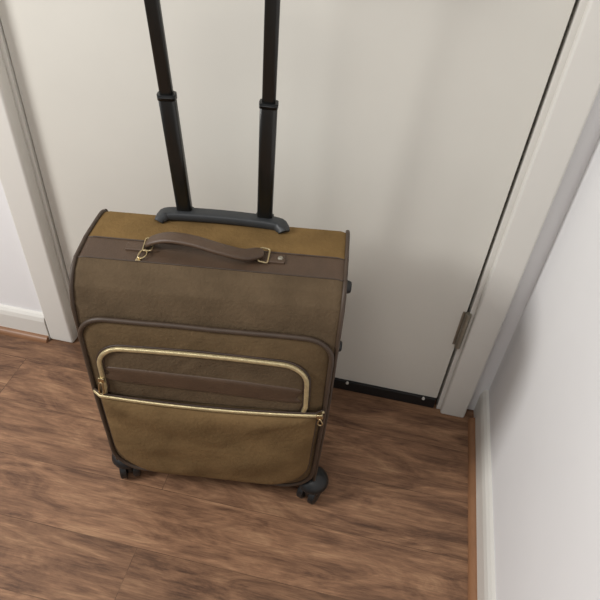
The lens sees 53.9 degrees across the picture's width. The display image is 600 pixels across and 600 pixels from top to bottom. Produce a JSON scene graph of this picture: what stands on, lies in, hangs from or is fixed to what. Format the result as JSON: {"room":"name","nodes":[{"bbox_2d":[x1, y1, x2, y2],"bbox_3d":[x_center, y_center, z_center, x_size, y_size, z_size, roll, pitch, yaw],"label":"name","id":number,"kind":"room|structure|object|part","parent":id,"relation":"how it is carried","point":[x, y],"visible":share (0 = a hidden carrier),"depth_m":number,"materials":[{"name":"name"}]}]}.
{"room":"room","nodes":[
{"label":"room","id":0,"kind":"room"},
{"bbox_2d":[0,334,473,599],"bbox_3d":[-1.083,1.136,0.401,2.618,0.050,3.460,11,43,6],"label":"floor","id":1,"kind":"structure","parent":0,"point":[390,520],"depth_m":1.21,"materials":[{"name":"brown wood"}]},
{"bbox_2d":[69,0,351,504],"bbox_3d":[-0.133,-0.040,0.956,0.458,1.057,0.227,6,42,1],"label":"suitcase","id":2,"kind":"object","parent":1,"relation":"on","point":[210,341],"visible":1,"depth_m":0.94,"materials":[{"name":"brown fabric"}]},
{"bbox_3d":[-0.343,0.153,1.018,0.011,0.033,0.004,10,42,-2],"label":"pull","id":3,"kind":"part","parent":2,"relation":"part of","materials":[{"name":"gold metal"}]},
{"bbox_3d":[-0.149,-0.081,0.910,0.188,0.029,0.040,6,42,1],"label":"carry handle","id":4,"kind":"part","parent":2,"relation":"part of","materials":[{"name":"brown leather"}]},
{"bbox_3d":[-0.164,0.201,1.066,0.409,0.433,0.020,6,42,1],"label":"panel","id":5,"kind":"part","parent":2,"relation":"part of","materials":[{"name":"fabric"}]},
{"bbox_3d":[-0.130,-0.130,0.985,0.230,0.029,0.040,6,42,1],"label":"plate","id":6,"kind":"part","parent":2,"relation":"part of","materials":[{"name":"grey plastic"}]},
{"bbox_2d":[0,89,599,409],"bbox_3d":[-0.708,-0.859,0.802,2.518,2.400,0.125,11,43,6],"label":"wall","id":7,"kind":"structure","parent":0,"point":[17,289],"depth_m":1.25,"materials":[{"name":"paint"}]},
{"bbox_2d":[0,326,48,342],"bbox_3d":[-1.341,-0.028,1.606,1.409,0.014,0.014,11,43,6],"label":"trim","id":8,"kind":"structure","parent":7,"relation":"attached to","point":[3,330],"depth_m":1.53,"materials":[{"name":"brown wood"}]},
{"bbox_2d":[0,304,50,339],"bbox_3d":[-1.336,-0.063,1.593,1.410,0.083,0.014,11,43,6],"label":"baseboard","id":9,"kind":"structure","parent":7,"relation":"attached to","point":[22,319],"depth_m":1.51,"materials":[{"name":"paint"}]},
{"bbox_2d":[0,19,77,342],"bbox_3d":[-0.537,-0.707,0.873,0.072,2.100,0.128,11,43,6],"label":"door frame","id":10,"kind":"structure","parent":7,"relation":"attached to","point":[17,175],"depth_m":1.26,"materials":[{"name":"paint"}]},
{"bbox_2d":[0,0,575,397],"bbox_3d":[-0.052,-0.596,0.825,0.923,1.997,0.040,11,43,6],"label":"door","id":11,"kind":"structure","parent":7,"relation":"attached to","point":[404,126],"depth_m":1.05,"materials":[{"name":"paint"}]},
{"bbox_2d":[333,377,435,407],"bbox_3d":[-0.117,0.157,1.501,0.919,0.033,0.036,11,43,6],"label":"seal","id":12,"kind":"object","parent":11,"relation":"attached to","point":[339,383],"visible":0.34,"depth_m":1.45,"materials":[{"name":"black rubber"}]},
{"bbox_2d":[452,312,471,348],"bbox_3d":[0.346,0.066,1.264,0.018,0.102,0.014,11,43,6],"label":"hinge","id":13,"kind":"object","parent":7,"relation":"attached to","point":[466,316],"visible":1,"depth_m":1.26,"materials":[{"name":"metal"}]},
{"bbox_3d":[0.344,0.061,1.269,0.010,0.098,0.002,11,43,6],"label":"plate","id":14,"kind":"part","parent":13,"relation":"part of","materials":[{"name":"metal"}]},
{"bbox_2d":[436,0,599,417],"bbox_3d":[0.441,-0.527,0.768,0.068,2.100,0.108,11,43,6],"label":"door frame","id":15,"kind":"structure","parent":7,"relation":"attached to","point":[577,89],"depth_m":1.02,"materials":[{"name":"paint"}]},
{"bbox_2d":[489,137,599,599],"bbox_3d":[0.223,0.467,-0.565,0.100,2.400,3.460,11,43,6],"label":"wall","id":16,"kind":"structure","parent":0,"point":[544,391],"depth_m":0.94,"materials":[{"name":"paint"}]},
{"bbox_2d":[468,418,476,599],"bbox_3d":[0.067,1.372,0.202,0.014,0.014,3.341,11,43,6],"label":"trim","id":17,"kind":"structure","parent":16,"relation":"attached to","point":[472,525],"depth_m":1.24,"materials":[{"name":"brown wood"}]},
{"bbox_2d":[474,390,495,599],"bbox_3d":[0.086,1.338,0.189,0.014,0.083,3.375,11,43,6],"label":"baseboard","id":18,"kind":"structure","parent":16,"relation":"attached to","point":[486,589],"depth_m":1.20,"materials":[{"name":"paint"}]}
]}

